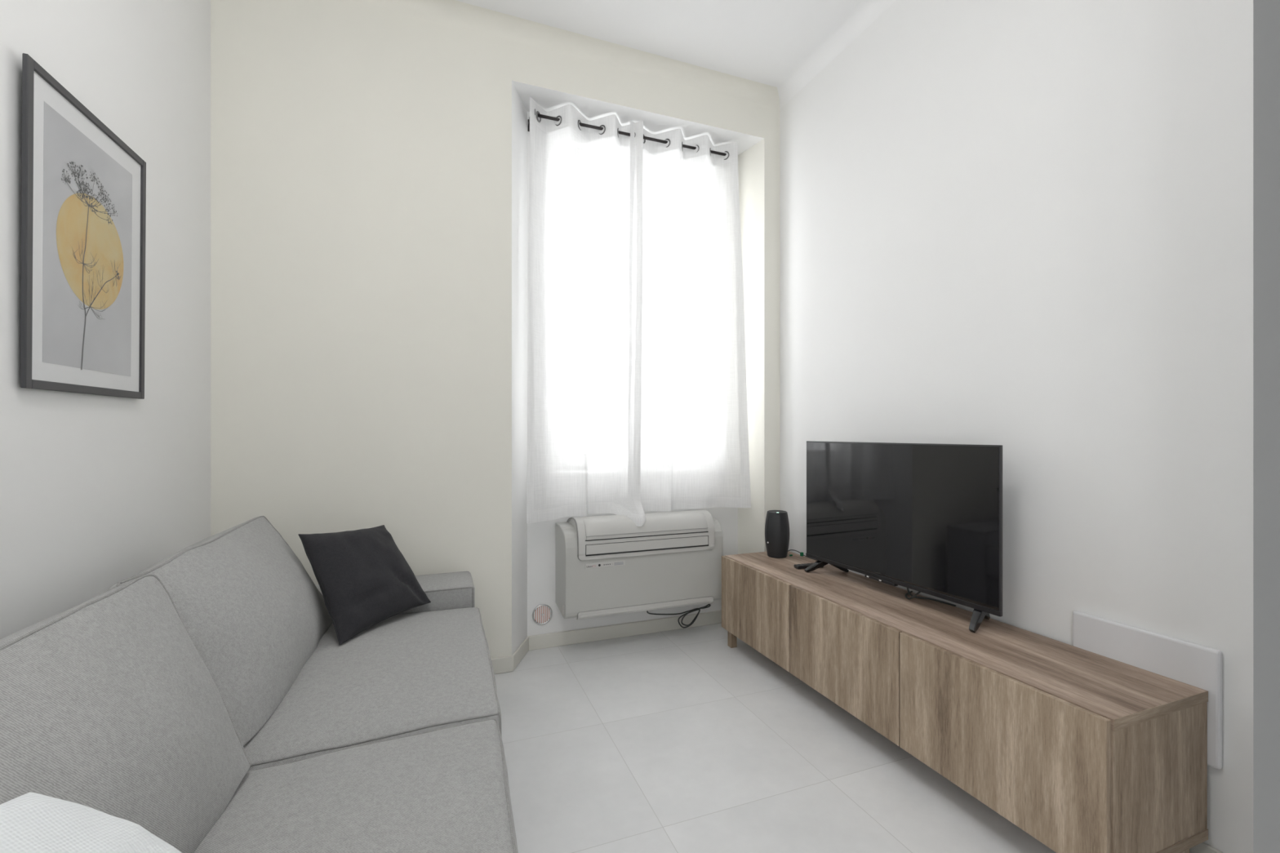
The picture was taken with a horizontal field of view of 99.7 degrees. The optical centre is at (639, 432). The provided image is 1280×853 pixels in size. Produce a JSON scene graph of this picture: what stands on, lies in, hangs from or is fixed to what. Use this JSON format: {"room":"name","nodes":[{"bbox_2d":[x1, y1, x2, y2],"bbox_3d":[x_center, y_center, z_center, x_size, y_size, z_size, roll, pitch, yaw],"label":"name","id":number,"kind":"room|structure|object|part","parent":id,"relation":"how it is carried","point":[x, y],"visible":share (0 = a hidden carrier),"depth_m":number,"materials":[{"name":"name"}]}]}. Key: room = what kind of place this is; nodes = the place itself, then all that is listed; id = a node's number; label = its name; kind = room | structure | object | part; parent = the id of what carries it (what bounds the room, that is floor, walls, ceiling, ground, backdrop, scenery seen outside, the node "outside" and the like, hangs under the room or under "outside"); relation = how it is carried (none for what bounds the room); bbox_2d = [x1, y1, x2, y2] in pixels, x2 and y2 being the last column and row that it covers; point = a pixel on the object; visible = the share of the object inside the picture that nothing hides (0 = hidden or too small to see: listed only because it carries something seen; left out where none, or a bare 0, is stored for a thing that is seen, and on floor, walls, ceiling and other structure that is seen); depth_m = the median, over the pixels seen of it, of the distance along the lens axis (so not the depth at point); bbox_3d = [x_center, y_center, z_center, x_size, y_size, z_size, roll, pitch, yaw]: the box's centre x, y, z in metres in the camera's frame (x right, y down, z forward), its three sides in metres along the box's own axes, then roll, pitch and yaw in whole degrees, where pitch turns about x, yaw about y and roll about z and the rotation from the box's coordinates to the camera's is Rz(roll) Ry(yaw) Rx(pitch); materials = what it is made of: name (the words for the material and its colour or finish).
{"room":"living room","nodes":[
{"label":"living room","id":0,"kind":"room"},
{"bbox_2d":[0,0,210,639],"bbox_3d":[-0.784,-0.406,-0.589,0.200,3.117,5.859,0,0,-21],"label":"wall","id":1,"kind":"structure","parent":0,"point":[96,491],"depth_m":1.54,"materials":[{"name":"white paint"}]},
{"bbox_2d":[20,53,146,399],"bbox_3d":[-1.419,-0.460,1.402,0.018,0.725,0.520,0,0,-21],"label":"framed picture","id":2,"kind":"object","parent":1,"relation":"attached to","point":[82,295],"visible":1,"depth_m":1.34,"materials":[{"name":"grey"}]},
{"bbox_2d":[42,101,132,376],"bbox_3d":[-1.418,-0.456,1.399,0.007,0.595,0.388,0,0,-21],"label":"print","id":3,"kind":"object","parent":2,"relation":"attached to","point":[87,188],"depth_m":1.36,"materials":[{"name":"paper"}]},
{"bbox_2d":[210,0,780,658],"bbox_3d":[-0.638,-0.406,2.862,2.936,3.117,0.484,0,0,-21],"label":"wall","id":4,"kind":"structure","parent":0,"point":[370,163],"depth_m":2.44,"materials":[{"name":"beige paint"}]},
{"bbox_2d":[532,604,552,624],"bbox_3d":[-0.521,0.972,2.882,0.109,0.109,0.010,0,0,-21],"label":"air vent","id":5,"kind":"object","parent":4,"relation":"in","point":[542,614],"visible":1,"depth_m":2.88,"materials":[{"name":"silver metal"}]},
{"bbox_3d":[-0.523,0.972,2.885,0.098,0.098,0.002,0,0,-21],"label":"plate","id":6,"kind":"part","parent":5,"relation":"part of","materials":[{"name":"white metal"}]},
{"bbox_2d":[528,108,726,155],"bbox_3d":[-0.011,-1.628,3.016,1.204,0.064,0.123,0,0,-21],"label":"curtain rod","id":7,"kind":"object","parent":4,"relation":"attached to","point":[542,116],"visible":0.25,"depth_m":2.93,"materials":[{"name":"grey metal"}]},
{"bbox_2d":[526,97,645,526],"bbox_3d":[-0.282,-0.602,2.853,0.617,2.184,0.177,0,0,-11],"label":"curtain","id":8,"kind":"object","parent":7,"relation":"hanging from","point":[580,462],"visible":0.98,"depth_m":2.85,"materials":[{"name":"fabric"}]},
{"bbox_2d":[627,120,751,511],"bbox_3d":[0.281,-0.627,3.075,0.751,2.133,0.109,0,0,-19],"label":"curtain","id":9,"kind":"object","parent":7,"relation":"hanging from","point":[695,435],"visible":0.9,"depth_m":3.08,"materials":[{"name":"fabric"}]},
{"bbox_2d":[555,510,722,628],"bbox_3d":[0.004,0.781,2.951,0.898,0.680,0.253,0,0,-21],"label":"air conditioner","id":10,"kind":"object","parent":4,"relation":"attached to","point":[606,565],"visible":0.95,"depth_m":2.83,"materials":[{"name":"grey plastic"}]},
{"bbox_2d":[561,604,564,615],"bbox_3d":[-0.388,0.892,2.727,0.006,0.050,0.028,0,0,-21],"label":"vent","id":11,"kind":"object","parent":10,"relation":"attached to","point":[562,606],"depth_m":2.72,"materials":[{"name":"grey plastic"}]},
{"bbox_2d":[567,510,715,560],"bbox_3d":[0.010,0.542,2.953,0.770,0.201,0.241,0,0,-21],"label":"vent","id":12,"kind":"object","parent":10,"relation":"attached to","point":[677,533],"depth_m":2.84,"materials":[{"name":"grey plastic"}]},
{"bbox_3d":[0.043,0.925,2.856,0.766,0.041,0.027,0,0,-21],"label":"trim","id":13,"kind":"part","parent":10,"relation":"part of","materials":[{"name":"grey plastic"}]},
{"bbox_3d":[0.223,1.035,3.080,0.398,0.172,0.034,0,0,-18],"label":"power cord","id":14,"kind":"part","parent":10,"relation":"part of","materials":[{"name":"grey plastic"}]},
{"bbox_2d":[490,610,1222,852],"bbox_3d":[0.790,1.115,2.216,4.742,0.075,2.188,0,0,-21],"label":"baseboard","id":15,"kind":"structure","parent":4,"relation":"attached to","point":[506,664],"depth_m":2.97,"materials":[{"name":"white tile"}]},
{"bbox_2d":[352,0,896,109],"bbox_3d":[1.420,-2.005,0.426,5.242,0.220,6.583,0,0,-21],"label":"ceiling","id":16,"kind":"structure","parent":0,"point":[764,52],"depth_m":2.63,"materials":[{"name":"paint"}]},
{"bbox_2d":[494,622,1056,852],"bbox_3d":[1.374,1.212,0.408,5.342,0.120,6.583,0,0,-21],"label":"floor","id":17,"kind":"structure","parent":0,"point":[682,740],"depth_m":1.87,"materials":[{"name":"tile"}]},
{"bbox_2d":[0,515,518,852],"bbox_3d":[-0.785,0.710,1.167,0.994,0.842,2.371,0,0,-21],"label":"sofa","id":18,"kind":"object","parent":17,"relation":"on","point":[208,700],"visible":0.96,"depth_m":1.04,"materials":[{"name":"grey fabric"}]},
{"bbox_2d":[0,792,182,852],"bbox_3d":[-0.478,0.508,0.424,0.295,0.311,0.482,0,0,-21],"label":"throw pillow","id":19,"kind":"object","parent":18,"relation":"on","point":[30,822],"visible":1,"depth_m":0.56,"materials":[{"name":"white fabric"}]},
{"bbox_2d":[0,576,249,852],"bbox_3d":[-0.839,0.495,0.676,0.396,0.404,0.985,0,0,-21],"label":"cushion","id":20,"kind":"object","parent":18,"relation":"on","point":[109,704],"depth_m":0.82,"materials":[{"name":"grey fabric"}]},
{"bbox_2d":[97,516,332,746],"bbox_3d":[-1.135,0.494,1.526,0.369,0.407,0.929,0,0,-15],"label":"cushion","id":21,"kind":"object","parent":18,"relation":"on","point":[251,610],"depth_m":1.33,"materials":[{"name":"grey fabric"}]},
{"bbox_2d":[194,720,518,852],"bbox_3d":[-0.519,0.786,0.781,0.714,0.239,0.928,0,0,-21],"label":"seat cushion","id":22,"kind":"object","parent":18,"relation":"on","point":[442,786],"depth_m":1.01,"materials":[{"name":"grey fabric"}]},
{"bbox_2d":[297,524,431,644],"bbox_3d":[-0.992,0.508,1.944,0.293,0.315,0.433,0,0,22],"label":"throw pillow","id":23,"kind":"object","parent":18,"relation":"on","point":[364,580],"visible":1,"depth_m":1.88,"materials":[{"name":"grey fabric"}]},
{"bbox_2d":[243,607,502,770],"bbox_3d":[-0.826,0.786,1.625,0.742,0.239,0.952,0,0,-21],"label":"seat cushion","id":24,"kind":"object","parent":18,"relation":"on","point":[416,672],"depth_m":1.42,"materials":[{"name":"grey fabric"}]},
{"bbox_3d":[-1.159,0.873,2.145,0.958,0.516,0.274,0,0,-21],"label":"arm","id":25,"kind":"part","parent":18,"relation":"part of"},
{"bbox_2d":[721,551,1208,852],"bbox_3d":[0.956,0.910,2.164,0.415,0.484,1.801,0,0,-21],"label":"tv stand","id":26,"kind":"object","parent":17,"relation":"on","point":[1081,750],"visible":0.95,"depth_m":1.54,"materials":[{"name":"brown wood"}]},
{"bbox_3d":[0.497,1.103,2.908,0.036,0.098,0.036,0,0,-21],"label":"leg","id":27,"kind":"part","parent":26,"relation":"part of","materials":[{"name":"brown wood"}]},
{"bbox_3d":[0.555,0.862,2.654,0.017,0.384,0.595,0,0,-21],"label":"door","id":28,"kind":"part","parent":26,"relation":"part of","materials":[{"name":"brown wood"}]},
{"bbox_2d":[764,510,789,558],"bbox_3d":[0.742,0.547,2.919,0.131,0.242,0.129,0,0,-21],"label":"speaker","id":29,"kind":"object","parent":26,"relation":"on","point":[777,524],"visible":1,"depth_m":2.87},
{"bbox_2d":[787,549,817,560],"bbox_3d":[0.876,0.650,2.874,0.188,0.034,0.038,0,0,44],"label":"cable","id":30,"kind":"object","parent":26,"relation":"on","point":[801,553],"visible":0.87,"depth_m":2.89,"materials":[{"name":"grey plastic"}]},
{"bbox_2d":[794,563,823,568],"bbox_3d":[0.836,0.659,2.672,0.148,0.018,0.040,0,0,-17],"label":"remote control","id":31,"kind":"object","parent":26,"relation":"on","point":[804,566],"visible":0.59,"depth_m":2.65,"materials":[{"name":"black plastic"}]},
{"bbox_3d":[0.769,0.862,2.093,0.017,0.384,0.595,0,0,-21],"label":"door","id":32,"kind":"part","parent":26,"relation":"part of","materials":[{"name":"brown wood"}]},
{"bbox_2d":[804,440,1002,632],"bbox_3d":[1.038,0.355,2.230,0.212,0.628,0.950,0,0,-21],"label":"television","id":33,"kind":"object","parent":26,"relation":"on","point":[926,518],"visible":1,"depth_m":2.09,"materials":[{"name":"grey plastic"}]},
{"bbox_3d":[0.966,0.682,2.168,0.392,0.028,1.800,0,0,-21],"label":"panel","id":34,"kind":"part","parent":26,"relation":"part of","materials":[{"name":"brown wood"}]},
{"bbox_3d":[0.984,0.862,1.533,0.017,0.384,0.595,0,0,-21],"label":"door","id":35,"kind":"part","parent":26,"relation":"part of","materials":[{"name":"brown wood"}]},
{"bbox_3d":[1.284,0.862,1.337,0.392,0.330,0.017,0,0,-21],"label":"panel","id":36,"kind":"part","parent":26,"relation":"part of","materials":[{"name":"brown wood"}]},
{"bbox_3d":[0.966,1.040,2.168,0.392,0.027,1.800,0,0,-21],"label":"panel","id":37,"kind":"part","parent":26,"relation":"part of","materials":[{"name":"brown wood"}]},
{"bbox_2d":[780,0,1279,852],"bbox_3d":[2.019,-0.406,2.831,2.006,3.117,2.437,0,0,-21],"label":"wall","id":38,"kind":"structure","parent":0,"point":[1047,232],"depth_m":1.70,"materials":[{"name":"white paint"}]},
{"bbox_2d":[1072,610,1222,769],"bbox_3d":[1.427,0.712,1.541,0.020,0.305,0.342,0,0,-21],"label":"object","id":39,"kind":"object","parent":38,"relation":"attached to","point":[1197,665],"visible":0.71,"depth_m":1.48,"materials":[{"name":"white plastic"}]}
]}

